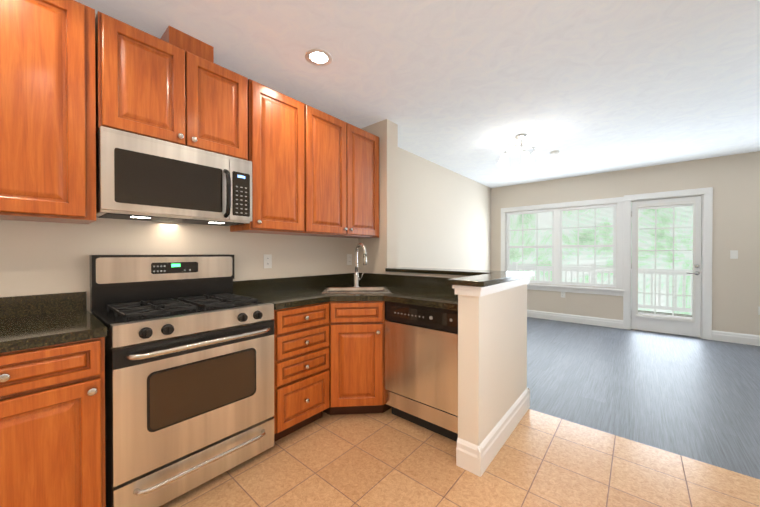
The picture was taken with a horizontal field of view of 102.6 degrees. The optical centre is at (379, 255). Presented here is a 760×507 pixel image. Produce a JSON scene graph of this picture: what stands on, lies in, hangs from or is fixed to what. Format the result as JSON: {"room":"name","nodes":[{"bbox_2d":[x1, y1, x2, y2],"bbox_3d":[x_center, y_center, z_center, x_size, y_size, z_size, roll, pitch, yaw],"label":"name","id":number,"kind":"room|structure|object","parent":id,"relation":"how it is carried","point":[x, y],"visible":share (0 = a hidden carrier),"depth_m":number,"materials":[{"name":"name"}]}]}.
{"room":"kitchen","nodes":[
{"label":"kitchen","id":0,"kind":"room"},
{"bbox_2d":[0,13,490,313],"bbox_3d":[-0.346,-0.085,3.324,0.120,2.600,8.450,0,1,40],"label":"wall","id":1,"kind":"structure","parent":0,"point":[444,218],"depth_m":2.53,"materials":[{"name":"beige paint"}]},
{"bbox_2d":[0,0,99,223],"bbox_3d":[-1.780,-0.691,1.283,0.323,1.040,0.822,0,1,40],"label":"upper cabinet","id":2,"kind":"object","parent":1,"relation":"attached to","point":[75,75],"depth_m":1.38,"materials":[{"name":"brown wood"}]},
{"bbox_2d":[100,12,251,160],"bbox_3d":[-1.261,-1.004,1.891,0.323,0.734,0.760,0,1,40],"label":"upper cabinet","id":3,"kind":"object","parent":1,"relation":"attached to","point":[171,88],"depth_m":1.74,"materials":[{"name":"brown wood"}]},
{"bbox_2d":[96,126,251,225],"bbox_3d":[-1.224,-0.421,1.864,0.419,0.420,0.760,0,1,40],"label":"over-the-range microwave","id":4,"kind":"object","parent":3,"relation":"attached to","point":[141,178],"visible":0.98,"depth_m":1.69,"materials":[{"name":"silver metal"}]},
{"bbox_2d":[264,254,271,267],"bbox_3d":[-0.934,0.050,2.532,0.008,0.115,0.070,0,1,40],"label":"outlet","id":5,"kind":"object","parent":1,"relation":"attached to","point":[267,260],"visible":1,"depth_m":2.53,"materials":[{"name":"white plastic"}]},
{"bbox_2d":[230,80,307,235],"bbox_3d":[-0.864,-0.699,2.362,0.323,1.040,0.450,0,1,40],"label":"upper cabinet","id":6,"kind":"object","parent":1,"relation":"attached to","point":[279,121],"depth_m":2.26,"materials":[{"name":"brown wood"}]},
{"bbox_2d":[308,105,378,238],"bbox_3d":[-0.417,-0.702,2.889,0.323,1.040,0.931,0,1,40],"label":"upper cabinet","id":7,"kind":"object","parent":1,"relation":"attached to","point":[343,157],"depth_m":2.73,"materials":[{"name":"brown wood"}]},
{"bbox_2d":[347,254,351,264],"bbox_3d":[-0.326,0.045,3.249,0.008,0.115,0.070,0,1,40],"label":"outlet","id":8,"kind":"object","parent":1,"relation":"attached to","point":[349,259],"visible":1,"depth_m":3.24,"materials":[{"name":"white plastic"}]},
{"bbox_2d":[75,0,759,187],"bbox_3d":[1.734,-1.398,1.550,5.575,0.050,8.450,0,1,40],"label":"ceiling","id":9,"kind":"structure","parent":0,"point":[470,89],"depth_m":2.26,"materials":[{"name":"paint"}]},
{"bbox_2d":[305,49,332,65],"bbox_3d":[-0.425,-1.373,2.117,0.188,0.006,0.188,0,1,40],"label":"recessed light","id":10,"kind":"object","parent":9,"relation":"in","point":[318,57],"visible":1,"depth_m":2.11,"materials":[{"name":"white"}]},
{"bbox_2d":[498,134,535,168],"bbox_3d":[1.635,-1.211,3.603,0.378,0.350,0.435,0,1,40],"label":"ceiling light","id":11,"kind":"object","parent":9,"relation":"attached to","point":[527,160],"visible":1,"depth_m":3.52,"materials":[{"name":"silver metal"}]},
{"bbox_2d":[550,150,558,154],"bbox_3d":[2.344,-1.374,4.082,0.110,0.031,0.110,0,1,40],"label":"smoke detector","id":12,"kind":"object","parent":9,"relation":"attached to","point":[555,152],"visible":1,"depth_m":4.06,"materials":[{"name":"white plastic"}]},
{"bbox_2d":[358,119,530,391],"bbox_3d":[0.475,-0.082,2.893,1.690,2.600,0.215,0,1,40],"label":"wall","id":13,"kind":"structure","parent":0,"point":[382,252],"depth_m":3.14,"materials":[{"name":"beige paint"}]},
{"bbox_2d":[385,267,534,286],"bbox_3d":[0.401,0.151,2.469,1.313,0.032,1.060,0,1,40],"label":"bar","id":14,"kind":"object","parent":13,"relation":"on","point":[479,278],"visible":0.96,"depth_m":2.21,"materials":[{"name":"stone"}]},
{"bbox_2d":[160,408,759,506],"bbox_3d":[-0.453,1.262,0.848,3.172,0.060,4.520,0,1,40],"label":"floor","id":15,"kind":"structure","parent":0,"point":[387,458],"depth_m":1.70,"materials":[{"name":"beige tile"}]},
{"bbox_2d":[0,337,105,506],"bbox_3d":[-1.580,0.786,1.289,0.633,0.884,0.544,0,1,40],"label":"base cabinet","id":16,"kind":"object","parent":15,"relation":"on","point":[52,397],"depth_m":1.18,"materials":[{"name":"brown wood"}]},
{"bbox_2d":[0,291,106,352],"bbox_3d":[-1.789,0.275,1.034,0.641,0.139,1.206,0,1,40],"label":"countertop","id":17,"kind":"structure","parent":16,"relation":"on","point":[32,321],"depth_m":1.39,"materials":[{"name":"stone"}]},
{"bbox_2d":[89,255,273,506],"bbox_3d":[-1.118,0.611,1.781,0.698,1.228,0.768,0,1,40],"label":"gas range","id":18,"kind":"object","parent":15,"relation":"on","point":[189,372],"visible":1,"depth_m":1.58,"materials":[{"name":"silver metal"}]},
{"bbox_2d":[271,301,331,441],"bbox_3d":[-0.747,0.779,2.270,0.633,0.884,0.445,0,1,40],"label":"base cabinet","id":19,"kind":"object","parent":15,"relation":"on","point":[329,358],"depth_m":2.05,"materials":[{"name":"brown wood"}]},
{"bbox_2d":[233,275,383,309],"bbox_3d":[-0.558,0.266,2.274,0.915,0.139,0.709,0,1,40],"label":"countertop","id":20,"kind":"structure","parent":19,"relation":"on","point":[288,292],"depth_m":2.42,"materials":[{"name":"stone"}]},
{"bbox_2d":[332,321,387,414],"bbox_3d":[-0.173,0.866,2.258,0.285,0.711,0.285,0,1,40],"label":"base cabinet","id":21,"kind":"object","parent":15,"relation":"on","point":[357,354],"depth_m":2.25,"materials":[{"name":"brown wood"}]},
{"bbox_2d":[332,301,391,409],"bbox_3d":[-0.197,0.776,2.710,0.901,0.884,0.936,0,1,40],"label":"base cabinet","id":22,"kind":"object","parent":15,"relation":"on","point":[350,314],"depth_m":2.25,"materials":[{"name":"brown wood"}]},
{"bbox_2d":[328,273,457,310],"bbox_3d":[0.131,0.264,2.599,1.545,0.139,0.678,0,1,40],"label":"countertop","id":23,"kind":"structure","parent":22,"relation":"on","point":[435,292],"depth_m":2.55,"materials":[{"name":"stone"}]},
{"bbox_2d":[322,287,390,293],"bbox_3d":[-0.198,0.380,2.562,0.540,0.184,0.380,0,0,-5],"label":"sink","id":24,"kind":"object","parent":23,"relation":"in","point":[330,290],"visible":0.27,"depth_m":2.71,"materials":[{"name":"metal"}]},
{"bbox_2d":[353,243,366,286],"bbox_3d":[-0.169,0.091,2.754,0.191,0.404,0.106,0,1,40],"label":"faucet","id":25,"kind":"object","parent":23,"relation":"on","point":[357,279],"visible":1,"depth_m":2.78,"materials":[{"name":"silver metal"}]},
{"bbox_2d":[384,301,457,441],"bbox_3d":[0.469,0.781,2.300,0.635,0.882,0.608,0,1,40],"label":"dishwasher","id":26,"kind":"object","parent":15,"relation":"on","point":[421,365],"visible":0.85,"depth_m":2.06,"materials":[{"name":"silver metal"}]},
{"bbox_2d":[452,278,526,445],"bbox_3d":[0.732,0.698,2.015,0.175,1.052,0.750,0,1,40],"label":"wall","id":27,"kind":"structure","parent":0,"point":[492,353],"depth_m":1.81,"materials":[{"name":"white paint"}]},
{"bbox_2d":[456,387,529,476],"bbox_3d":[0.237,1.142,2.616,1.696,0.155,1.012,0,1,40],"label":"baseboard","id":28,"kind":"structure","parent":27,"relation":"attached to","point":[474,459],"depth_m":1.81,"materials":[{"name":"white wood"}]},
{"bbox_2d":[491,151,759,337],"bbox_3d":[4.412,-0.095,4.716,5.575,2.600,0.150,0,1,40],"label":"wall","id":29,"kind":"structure","parent":0,"point":[733,181],"depth_m":4.34,"materials":[{"name":"beige paint"}]},
{"bbox_2d":[507,206,615,287],"bbox_3d":[3.276,-0.160,5.661,1.769,1.397,0.070,0,1,40],"label":"window","id":30,"kind":"structure","parent":29,"relation":"in","point":[556,257],"depth_m":5.62,"materials":[{"name":"white"}]},
{"bbox_2d":[506,204,615,287],"bbox_3d":[3.256,-0.161,5.638,1.765,1.391,0.036,0,1,40],"label":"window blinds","id":31,"kind":"object","parent":30,"relation":"attached to","point":[515,224],"visible":0.9,"depth_m":5.51,"materials":[{"name":"white plastic"}]},
{"bbox_2d":[527,310,622,328],"bbox_3d":[3.164,1.128,5.674,2.142,0.140,0.016,0,1,40],"label":"baseboard","id":32,"kind":"structure","parent":29,"relation":"attached to","point":[614,323],"depth_m":5.39,"materials":[{"name":"white wood"}]},
{"bbox_2d":[501,187,712,339],"bbox_3d":[4.325,0.116,4.741,4.814,2.178,0.205,0,1,40],"label":"door frame","id":33,"kind":"structure","parent":29,"relation":"attached to","point":[623,241],"depth_m":4.94,"materials":[{"name":"white wood"}]},
{"bbox_2d":[631,196,701,336],"bbox_3d":[4.369,0.161,4.681,0.791,2.060,0.104,0,1,40],"label":"patio door","id":34,"kind":"structure","parent":29,"relation":"in","point":[673,324],"depth_m":4.66,"materials":[{"name":"white"}]},
{"bbox_2d":[730,250,737,258],"bbox_3d":[4.892,-0.011,4.204,0.070,0.115,0.012,0,1,40],"label":"light switch","id":35,"kind":"object","parent":29,"relation":"attached to","point":[733,254],"visible":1,"depth_m":4.20,"materials":[{"name":"white plastic"}]},
{"bbox_2d":[712,330,759,345],"bbox_3d":[5.554,1.142,3.648,2.150,0.140,0.017,0,1,40],"label":"baseboard","id":36,"kind":"structure","parent":29,"relation":"attached to","point":[739,338],"depth_m":4.19,"materials":[{"name":"white wood"}]},
{"bbox_2d":[527,317,759,478],"bbox_3d":[3.196,1.245,3.292,5.575,0.060,3.930,0,1,40],"label":"floor","id":37,"kind":"structure","parent":0,"point":[694,398],"depth_m":2.81,"materials":[{"name":"grey wood"}]},
{"label":"outside","id":38,"kind":"structure","parent":0,"visible":0},
{"bbox_2d":[510,262,691,316],"bbox_3d":[5.000,0.766,5.942,9.018,1.100,2.430,0,1,40],"label":"railing","id":39,"kind":"object","parent":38,"point":[533,268],"depth_m":6.63,"materials":[{"name":"beige wood"}]},
{"bbox_2d":[510,206,692,314],"bbox_3d":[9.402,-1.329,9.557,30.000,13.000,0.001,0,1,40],"label":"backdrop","id":40,"kind":"structure","parent":38,"point":[541,240],"depth_m":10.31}
]}

